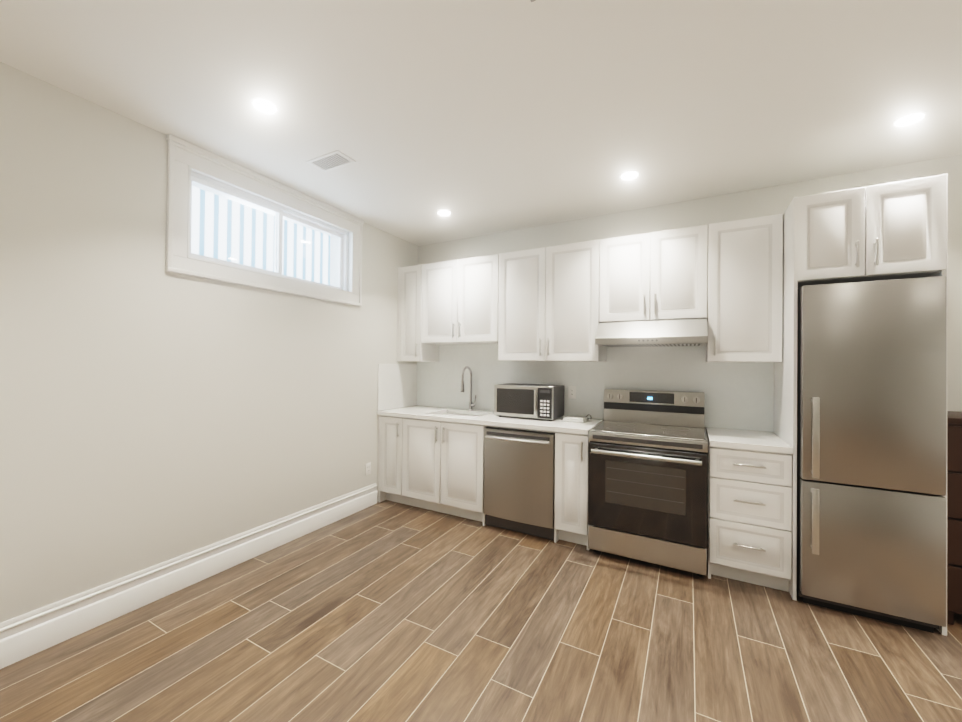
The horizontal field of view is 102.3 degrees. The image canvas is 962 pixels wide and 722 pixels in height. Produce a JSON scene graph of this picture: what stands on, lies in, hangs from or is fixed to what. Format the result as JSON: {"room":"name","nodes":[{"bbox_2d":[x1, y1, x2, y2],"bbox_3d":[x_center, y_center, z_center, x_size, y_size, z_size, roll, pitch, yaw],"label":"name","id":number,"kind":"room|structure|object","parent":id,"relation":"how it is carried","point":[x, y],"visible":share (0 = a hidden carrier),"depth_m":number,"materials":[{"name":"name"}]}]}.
{"room":"kitchen","nodes":[
{"label":"kitchen","id":0,"kind":"room"},
{"bbox_2d":[0,62,417,622],"bbox_3d":[-2.296,0.018,1.901,0.300,2.763,6.300,0,0,28],"label":"wall","id":1,"kind":"structure","parent":0,"point":[153,411],"depth_m":2.19,"materials":[{"name":"white paint"}]},
{"bbox_2d":[0,483,376,668],"bbox_3d":[-2.318,1.296,1.530,0.024,0.200,5.355,0,0,28],"label":"baseboard","id":2,"kind":"structure","parent":1,"relation":"attached to","point":[26,635],"depth_m":2.27,"materials":[{"name":"white wood"}]},
{"bbox_2d":[166,134,363,305],"bbox_3d":[-1.637,-0.939,3.072,0.338,0.818,1.569,0,0,28],"label":"window unit","id":3,"kind":"structure","parent":1,"relation":"in","point":[189,166],"depth_m":2.82,"materials":[{"name":"white"}]},
{"bbox_2d":[365,462,370,475],"bbox_3d":[-1.106,1.059,3.797,0.008,0.116,0.072,0,0,28],"label":"electrical outlet","id":4,"kind":"object","parent":1,"relation":"attached to","point":[367,468],"visible":1,"depth_m":3.79,"materials":[{"name":"white plastic"}]},
{"bbox_2d":[0,500,961,721],"bbox_3d":[0.354,1.464,0.457,6.350,0.100,6.300,0,0,28],"label":"floor","id":5,"kind":"structure","parent":0,"point":[387,611],"depth_m":1.92,"materials":[{"name":"brown tile"}]},
{"bbox_2d":[377,417,400,502],"bbox_3d":[-0.762,0.990,4.111,0.311,0.880,0.608,0,0,28],"label":"base cabinet","id":6,"kind":"object","parent":5,"relation":"on","point":[389,428],"depth_m":3.85,"materials":[{"name":"white wood"}]},
{"bbox_2d":[401,417,496,525],"bbox_3d":[-0.229,0.993,3.824,0.901,0.880,0.608,0,0,28],"label":"base cabinet","id":7,"kind":"object","parent":5,"relation":"on","point":[430,458],"depth_m":3.55,"materials":[{"name":"white wood"}]},
{"bbox_2d":[377,405,603,436],"bbox_3d":[0.029,0.534,3.684,2.104,0.040,0.636,0,0,28],"label":"countertop","id":8,"kind":"structure","parent":7,"relation":"on","point":[419,413],"depth_m":3.42,"materials":[{"name":"white stone"}]},
{"bbox_2d":[449,413,484,416],"bbox_3d":[-0.215,0.639,3.811,0.584,0.196,0.415,0,0,28],"label":"sink","id":9,"kind":"object","parent":8,"relation":"in","point":[450,414],"depth_m":3.93,"materials":[{"name":"white"}]},
{"bbox_2d":[461,366,475,410],"bbox_3d":[-0.127,0.283,3.964,0.096,0.462,0.220,0,0,28],"label":"faucet","id":10,"kind":"object","parent":8,"relation":"on","point":[471,404],"visible":1,"depth_m":4.01,"materials":[{"name":"silver metal"}]},
{"bbox_2d":[494,383,564,420],"bbox_3d":[0.445,0.369,3.579,0.560,0.294,0.370,0,0,28],"label":"microwave","id":11,"kind":"object","parent":8,"relation":"on","point":[539,401],"visible":0.98,"depth_m":3.43,"materials":[{"name":"silver plastic"}]},
{"bbox_2d":[562,414,591,422],"bbox_3d":[0.853,0.487,3.405,0.227,0.062,0.304,0,0,28],"label":"towel","id":12,"kind":"object","parent":8,"relation":"on","point":[575,419],"visible":1,"depth_m":3.30,"materials":[{"name":"white fabric"}]},
{"bbox_2d":[483,427,554,539],"bbox_3d":[0.423,1.007,3.427,0.616,0.858,0.650,0,0,28],"label":"dishwasher","id":13,"kind":"object","parent":5,"relation":"on","point":[519,480],"visible":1,"depth_m":3.16,"materials":[{"name":"grey metal"}]},
{"bbox_2d":[554,433,589,549],"bbox_3d":[0.837,0.999,3.250,0.272,0.880,0.608,0,0,28],"label":"base cabinet","id":14,"kind":"object","parent":5,"relation":"on","point":[571,449],"depth_m":2.99,"materials":[{"name":"white wood"}]},
{"bbox_2d":[588,389,707,576],"bbox_3d":[1.267,0.841,2.940,0.770,1.198,0.726,0,0,28],"label":"range","id":15,"kind":"object","parent":5,"relation":"on","point":[647,475],"visible":1,"depth_m":2.71,"materials":[{"name":"grey metal"}]},
{"bbox_2d":[707,437,792,591],"bbox_3d":[1.835,1.004,2.713,0.438,0.880,0.608,0,0,28],"label":"base cabinet","id":16,"kind":"object","parent":5,"relation":"on","point":[749,495],"depth_m":2.45,"materials":[{"name":"white wood"}]},
{"bbox_2d":[706,427,792,452],"bbox_3d":[1.838,0.544,2.710,0.434,0.040,0.636,0,0,28],"label":"countertop","id":17,"kind":"structure","parent":16,"relation":"on","point":[759,441],"depth_m":2.54,"materials":[{"name":"white stone"}]},
{"bbox_2d":[774,173,947,635],"bbox_3d":[2.312,0.227,2.446,0.644,2.440,0.645,0,0,28],"label":"cabinet","id":18,"kind":"object","parent":5,"relation":"on","point":[892,230],"visible":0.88,"depth_m":2.23,"materials":[{"name":"white wood"}]},
{"bbox_2d":[797,276,945,632],"bbox_3d":[2.280,0.503,2.390,0.584,1.885,0.706,0,0,28],"label":"refrigerator","id":19,"kind":"object","parent":5,"relation":"on","point":[871,449],"visible":0.94,"depth_m":2.12,"materials":[{"name":"grey metal"}]},
{"bbox_2d":[947,411,961,624],"bbox_3d":[3.104,0.884,2.089,1.060,1.135,0.524,0,0,28],"label":"dresser","id":20,"kind":"object","parent":5,"relation":"on","point":[954,511],"visible":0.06,"depth_m":2.10,"materials":[{"name":"brown wood"}]},
{"bbox_2d":[0,0,961,245],"bbox_3d":[0.381,-1.399,0.477,6.350,0.100,6.300,0,0,28],"label":"ceiling","id":21,"kind":"structure","parent":0,"point":[479,117],"depth_m":1.92,"materials":[{"name":"white paint"}]},
{"bbox_2d":[250,97,279,114],"bbox_3d":[-1.143,-1.348,2.046,0.140,0.008,0.140,0,0,28],"label":"recessed light","id":22,"kind":"object","parent":21,"relation":"in","point":[264,105],"visible":1,"depth_m":2.04,"materials":[{"name":"white plastic"}]},
{"bbox_2d":[306,150,355,171],"bbox_3d":[-1.012,-1.343,2.612,0.305,0.006,0.160,0,0,28],"label":"ceiling vent","id":23,"kind":"object","parent":21,"relation":"in","point":[331,161],"visible":1,"depth_m":2.61,"materials":[{"name":"white plastic"}]},
{"bbox_2d":[436,209,451,215],"bbox_3d":[-0.330,-1.330,3.471,0.140,0.008,0.140,0,0,28],"label":"recessed light","id":24,"kind":"object","parent":21,"relation":"in","point":[442,212],"visible":1,"depth_m":3.46,"materials":[{"name":"white plastic"}]},
{"bbox_2d":[619,170,639,179],"bbox_3d":[1.058,-1.322,2.759,0.140,0.008,0.140,0,0,28],"label":"recessed light","id":25,"kind":"object","parent":21,"relation":"in","point":[630,175],"visible":1,"depth_m":2.75,"materials":[{"name":"white plastic"}]},
{"bbox_2d":[891,111,928,127],"bbox_3d":[2.331,-1.315,2.107,0.140,0.008,0.140,0,0,28],"label":"recessed light","id":26,"kind":"object","parent":21,"relation":"in","point":[909,119],"visible":1,"depth_m":2.10,"materials":[{"name":"white plastic"}]},
{"bbox_2d":[418,154,961,431],"bbox_3d":[1.957,0.067,3.104,6.050,2.763,0.150,0,0,28],"label":"wall","id":27,"kind":"structure","parent":0,"point":[765,201],"depth_m":3.00,"materials":[{"name":"white paint"}]},
{"bbox_2d":[397,265,438,361],"bbox_3d":[-0.682,-0.501,4.241,0.316,1.011,0.336,0,0,28],"label":"upper cabinet","id":28,"kind":"object","parent":27,"relation":"attached to","point":[409,348],"depth_m":4.10,"materials":[{"name":"white wood"}]},
{"bbox_2d":[421,253,500,345],"bbox_3d":[-0.151,-0.593,3.956,0.887,0.821,0.336,0,0,28],"label":"upper cabinet","id":29,"kind":"object","parent":27,"relation":"attached to","point":[459,296],"depth_m":3.79,"materials":[{"name":"white wood"}]},
{"bbox_2d":[497,239,605,361],"bbox_3d":[0.641,-0.499,3.529,0.915,1.000,0.336,0,0,28],"label":"upper cabinet","id":30,"kind":"object","parent":27,"relation":"attached to","point":[562,302],"depth_m":3.36,"materials":[{"name":"white wood"}]},
{"bbox_2d":[377,344,773,431],"bbox_3d":[0.572,0.104,3.402,3.327,0.824,0.634,0,0,28],"label":"backsplash","id":31,"kind":"structure","parent":27,"relation":"attached to","point":[739,395],"depth_m":3.49,"materials":[{"name":"stone"}]},
{"bbox_2d":[568,386,575,398],"bbox_3d":[0.847,0.291,3.596,0.072,0.116,0.008,0,0,28],"label":"electrical outlet","id":32,"kind":"object","parent":31,"relation":"attached to","point":[571,392],"visible":1,"depth_m":3.59,"materials":[{"name":"white plastic"}]},
{"bbox_2d":[601,225,708,322],"bbox_3d":[1.383,-0.654,3.132,0.767,0.682,0.336,0,0,28],"label":"upper cabinet","id":33,"kind":"object","parent":27,"relation":"attached to","point":[659,275],"depth_m":2.96,"materials":[{"name":"white wood"}]},
{"bbox_2d":[595,318,707,346],"bbox_3d":[1.342,-0.215,3.058,0.761,0.190,0.490,0,0,28],"label":"range hood","id":34,"kind":"object","parent":33,"relation":"attached to","point":[678,332],"visible":0.98,"depth_m":2.89,"materials":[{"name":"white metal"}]},
{"bbox_2d":[706,214,782,362],"bbox_3d":[1.912,-0.492,2.845,0.437,1.000,0.336,0,0,28],"label":"upper cabinet","id":35,"kind":"object","parent":27,"relation":"attached to","point":[745,320],"depth_m":2.69,"materials":[{"name":"white wood"}]},
{"label":"outside","id":36,"kind":"structure","parent":0,"visible":0},
{"bbox_2d":[191,187,329,284],"bbox_3d":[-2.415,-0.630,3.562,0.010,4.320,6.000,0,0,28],"label":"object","id":37,"kind":"structure","parent":36,"point":[231,230],"depth_m":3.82,"materials":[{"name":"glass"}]}
]}

